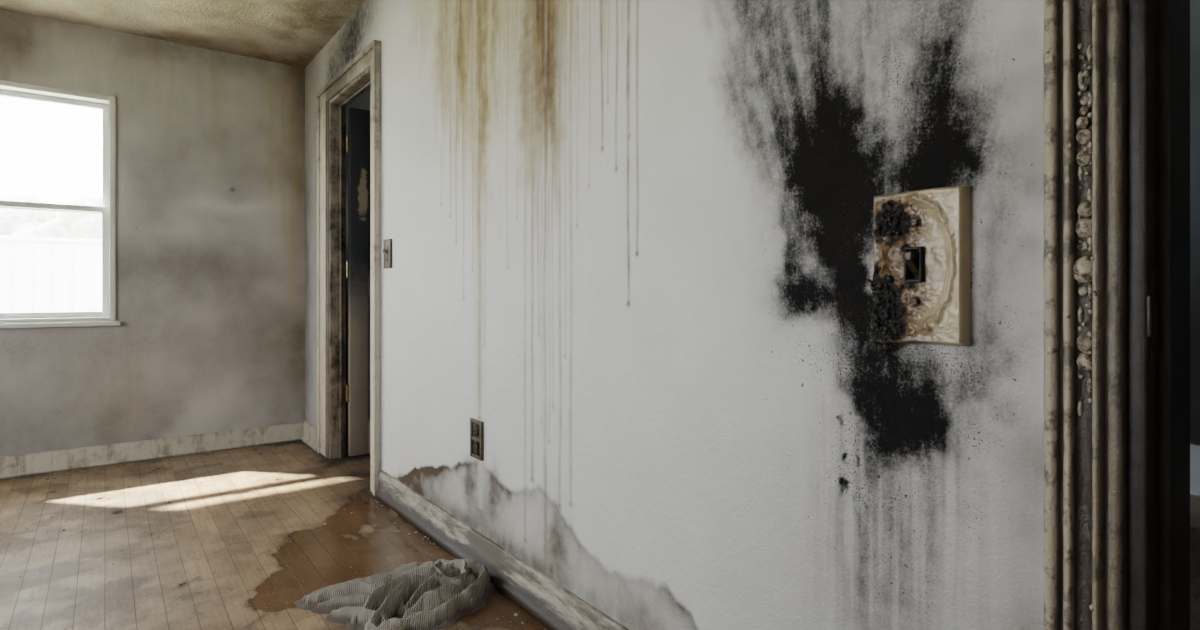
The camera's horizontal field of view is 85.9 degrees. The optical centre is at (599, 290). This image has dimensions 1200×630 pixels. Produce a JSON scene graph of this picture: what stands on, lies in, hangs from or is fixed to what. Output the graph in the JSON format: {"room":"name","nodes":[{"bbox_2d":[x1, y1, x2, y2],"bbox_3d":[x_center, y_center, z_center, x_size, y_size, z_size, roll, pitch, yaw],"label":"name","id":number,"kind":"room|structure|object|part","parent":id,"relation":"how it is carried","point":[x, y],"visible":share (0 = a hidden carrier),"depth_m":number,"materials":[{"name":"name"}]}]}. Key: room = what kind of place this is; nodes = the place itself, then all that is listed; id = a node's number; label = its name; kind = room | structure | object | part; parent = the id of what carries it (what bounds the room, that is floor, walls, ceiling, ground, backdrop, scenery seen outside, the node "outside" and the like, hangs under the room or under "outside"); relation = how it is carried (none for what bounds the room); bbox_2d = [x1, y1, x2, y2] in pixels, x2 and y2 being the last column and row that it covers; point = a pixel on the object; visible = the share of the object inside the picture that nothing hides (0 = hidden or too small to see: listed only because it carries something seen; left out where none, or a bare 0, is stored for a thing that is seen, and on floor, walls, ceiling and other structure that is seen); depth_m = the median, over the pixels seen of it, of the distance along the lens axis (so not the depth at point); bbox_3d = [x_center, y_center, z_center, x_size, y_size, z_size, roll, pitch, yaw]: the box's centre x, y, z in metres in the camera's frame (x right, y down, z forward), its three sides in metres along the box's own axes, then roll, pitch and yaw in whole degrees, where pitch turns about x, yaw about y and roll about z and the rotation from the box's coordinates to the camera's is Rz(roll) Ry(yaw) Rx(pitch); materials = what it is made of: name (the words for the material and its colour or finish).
{"room":"fire-damaged room","nodes":[
{"label":"fire-damaged room","id":0,"kind":"room"},
{"bbox_2d":[0,8,304,456],"bbox_3d":[-3.457,-0.238,2.944,3.900,2.336,0.160,0,0,-37],"label":"wall","id":1,"kind":"structure","parent":0,"point":[209,337],"depth_m":3.65,"materials":[{"name":"paint"}]},
{"bbox_2d":[0,89,108,318],"bbox_3d":[-3.046,-0.440,3.243,0.919,1.160,0.075,0,0,-37],"label":"window","id":2,"kind":"structure","parent":1,"relation":"in","point":[15,204],"depth_m":3.45,"materials":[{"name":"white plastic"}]},
{"bbox_3d":[-3.058,-0.720,3.259,0.919,0.600,0.035,0,0,-37],"label":"sash","id":3,"kind":"part","parent":2,"relation":"part of","materials":[{"name":"white glass"}]},
{"bbox_2d":[0,80,115,323],"bbox_3d":[-3.047,-0.440,3.244,0.975,1.216,0.162,0,0,-37],"label":"frame","id":4,"kind":"object","parent":1,"relation":"attached to","point":[4,85],"visible":0.81,"depth_m":3.46,"materials":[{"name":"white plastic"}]},
{"bbox_2d":[0,321,119,328],"bbox_3d":[-3.005,0.174,3.190,1.015,0.024,0.060,0,0,-37],"label":"sill","id":5,"kind":"structure","parent":1,"relation":"attached to","point":[97,323],"depth_m":3.32,"materials":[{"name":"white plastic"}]},
{"bbox_2d":[0,422,302,478],"bbox_3d":[-3.407,0.877,2.867,3.885,0.105,0.022,0,0,-37],"label":"baseboard","id":6,"kind":"structure","parent":1,"relation":"attached to","point":[101,455],"depth_m":3.55,"materials":[{"name":"white paint"}]},
{"bbox_2d":[0,0,365,67],"bbox_3d":[-0.569,-1.466,1.152,6.500,0.120,6.520,0,0,-37],"label":"ceiling","id":7,"kind":"structure","parent":0,"point":[289,32],"depth_m":3.35,"materials":[{"name":"beige paint"}]},
{"bbox_2d":[0,433,1199,629],"bbox_3d":[-0.569,0.980,1.152,6.500,0.100,6.520,0,0,-37],"label":"floor","id":8,"kind":"structure","parent":0,"point":[179,564],"depth_m":2.38,"materials":[{"name":"brown wood"}]},
{"bbox_2d":[4,441,545,629],"bbox_3d":[-1.570,0.927,2.349,1.567,0.005,3.029,0,0,-37],"label":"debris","id":9,"kind":"object","parent":8,"relation":"on","point":[515,614],"visible":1,"depth_m":2.77,"materials":[{"name":"brown wood"}]},
{"bbox_2d":[294,558,495,629],"bbox_3d":[-0.578,0.886,1.932,0.566,0.086,0.450,0,0,-37],"label":"rag","id":10,"kind":"object","parent":8,"relation":"on","point":[429,595],"visible":1,"depth_m":1.89,"materials":[{"name":"grey fabric"}]},
{"bbox_2d":[305,0,1043,629],"bbox_3d":[0.072,-0.238,1.606,0.070,2.336,6.260,0,0,-37],"label":"wall","id":11,"kind":"structure","parent":0,"point":[633,240],"depth_m":1.35,"materials":[{"name":"paint"}]},
{"bbox_2d":[300,420,316,451],"bbox_3d":[-1.748,0.872,3.896,0.031,0.116,0.380,0,0,-37],"label":"baseboard","id":12,"kind":"structure","parent":11,"relation":"attached to","point":[309,437],"depth_m":3.90,"materials":[{"name":"white paint"}]},
{"bbox_2d":[316,40,380,495],"bbox_3d":[-1.317,-0.105,3.332,0.034,2.070,1.010,0,0,-37],"label":"trim","id":13,"kind":"structure","parent":11,"relation":"attached to","point":[370,56],"depth_m":3.00,"materials":[{"name":"paint"}]},
{"bbox_2d":[329,67,369,458],"bbox_3d":[-1.248,-0.062,3.315,0.085,1.985,0.720,0,0,-37],"label":"trim","id":14,"kind":"structure","parent":11,"relation":"attached to","point":[337,104],"depth_m":3.58,"materials":[{"name":"paint"}]},
{"bbox_2d":[346,107,369,455],"bbox_3d":[-1.102,-0.051,3.820,0.773,1.938,0.039,0,0,-37],"label":"leaf","id":15,"kind":"object","parent":11,"relation":"attached to","point":[358,119],"depth_m":3.61,"materials":[{"name":"black wood"}]},
{"bbox_3d":[-1.408,-0.120,3.599,0.018,0.090,0.018,0,0,-37],"label":"hinge","id":16,"kind":"part","parent":15,"relation":"part of","materials":[{"name":"gold metal"}]},
{"bbox_3d":[-1.408,0.570,3.599,0.018,0.090,0.018,0,0,-37],"label":"hinge","id":17,"kind":"part","parent":15,"relation":"part of","materials":[{"name":"gold metal"}]},
{"bbox_3d":[-1.408,-0.820,3.599,0.018,0.090,0.018,0,0,-37],"label":"hinge","id":18,"kind":"part","parent":15,"relation":"part of","materials":[{"name":"gold metal"}]},
{"bbox_2d":[382,239,391,268],"bbox_3d":[-0.948,-0.165,2.855,0.028,0.130,0.085,0,0,-37],"label":"light switch","id":19,"kind":"object","parent":11,"relation":"attached to","point":[387,251],"visible":1,"depth_m":2.84,"materials":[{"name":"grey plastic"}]},
{"bbox_2d":[470,418,483,460],"bbox_3d":[-0.417,0.500,2.176,0.012,0.130,0.084,0,0,-37],"label":"electrical outlet","id":20,"kind":"object","parent":11,"relation":"attached to","point":[476,426],"visible":1,"depth_m":2.17,"materials":[{"name":"brown plastic"}]},
{"bbox_2d":[473,442,478,453],"bbox_3d":[-0.417,0.529,2.175,0.006,0.038,0.038,0,0,-38],"label":"receptacle","id":21,"kind":"object","parent":20,"relation":"attached to","point":[475,444],"depth_m":2.17,"materials":[{"name":"plastic"}]},
{"bbox_2d":[473,425,478,435],"bbox_3d":[-0.417,0.471,2.175,0.006,0.038,0.038,0,0,-38],"label":"receptacle","id":22,"kind":"object","parent":20,"relation":"attached to","point":[475,427],"depth_m":2.17,"materials":[{"name":"plastic"}]},
{"bbox_2d":[375,470,628,629],"bbox_3d":[-0.209,0.872,1.890,0.031,0.116,2.617,0,0,-37],"label":"baseboard","id":23,"kind":"structure","parent":11,"relation":"attached to","point":[554,606],"depth_m":2.02,"materials":[{"name":"paint"}]},
{"bbox_2d":[867,185,970,353],"bbox_3d":[0.487,-0.026,0.971,0.045,0.247,0.153,0,0,-37],"label":"light switch","id":24,"kind":"object","parent":11,"relation":"attached to","point":[921,282],"visible":1,"depth_m":0.95,"materials":[{"name":"beige plastic"}]},
{"bbox_3d":[0.476,-0.041,0.978,0.035,0.037,0.013,0,0,-38],"label":"toggle lever","id":25,"kind":"part","parent":24,"relation":"part of","materials":[{"name":"plastic"}]},
{"bbox_2d":[1043,0,1126,629],"bbox_3d":[0.612,-0.145,0.816,0.035,2.150,0.086,0,0,-37],"label":"door frame","id":26,"kind":"structure","parent":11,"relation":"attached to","point":[1085,541],"depth_m":0.82,"materials":[{"name":"wood"}]},
{"bbox_2d":[1045,43,1098,610],"bbox_3d":[0.613,-0.027,0.816,0.025,0.849,0.078,0,0,-37],"label":"paint blisters","id":27,"kind":"object","parent":26,"relation":"attached to","point":[1082,267],"visible":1,"depth_m":0.81,"materials":[{"name":"paint"}]},
{"bbox_2d":[1127,0,1189,629],"bbox_3d":[0.960,-0.130,0.548,0.220,2.120,0.940,0,0,-37],"label":"trim","id":28,"kind":"structure","parent":11,"relation":"attached to","point":[1158,31],"depth_m":0.79,"materials":[{"name":"brown wood"}]},
{"bbox_2d":[1146,266,1158,365],"bbox_3d":[0.669,0.030,0.779,0.046,0.120,0.006,0,0,-37],"label":"strike plate","id":29,"kind":"object","parent":28,"relation":"attached to","point":[1152,300],"visible":1,"depth_m":0.78,"materials":[{"name":"metal"}]},
{"bbox_3d":[0.675,0.030,0.785,0.028,0.120,0.003,0,0,-38],"label":"plate","id":30,"kind":"part","parent":29,"relation":"part of","materials":[{"name":"metal"}]},
{"bbox_2d":[346,0,1199,494],"bbox_3d":[1.023,-0.238,2.436,2.450,2.336,6.420,0,0,-37],"label":"wall","id":31,"kind":"structure","parent":0,"point":[362,101],"depth_m":2.54,"materials":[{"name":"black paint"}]},
{"bbox_2d":[1190,494,1199,528],"bbox_3d":[1.943,0.865,3.041,0.015,0.130,6.260,0,0,-37],"label":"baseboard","id":32,"kind":"structure","parent":31,"relation":"attached to","point":[1194,499],"depth_m":2.52,"materials":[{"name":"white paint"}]},
{"label":"outside","id":33,"kind":"structure","parent":0,"visible":0},
{"bbox_3d":[-6.088,1.180,7.934,80.000,0.200,80.000,0,0,-37],"label":"ground","id":34,"kind":"structure","parent":33,"visible":0},
{"bbox_2d":[0,235,101,312],"bbox_3d":[-6.605,0.260,6.308,11.200,1.660,0.070,0,0,-37],"label":"fence","id":35,"kind":"object","parent":34,"relation":"on","point":[51,274],"visible":0.06,"depth_m":6.86,"materials":[{"name":"white"}]},
{"bbox_2d":[0,195,102,312],"bbox_3d":[-10.510,-0.407,10.848,12.169,2.927,2.833,0,0,-37],"label":"tree line","id":36,"kind":"object","parent":34,"relation":"on","point":[13,222],"visible":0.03,"depth_m":10.83,"materials":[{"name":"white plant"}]}
]}

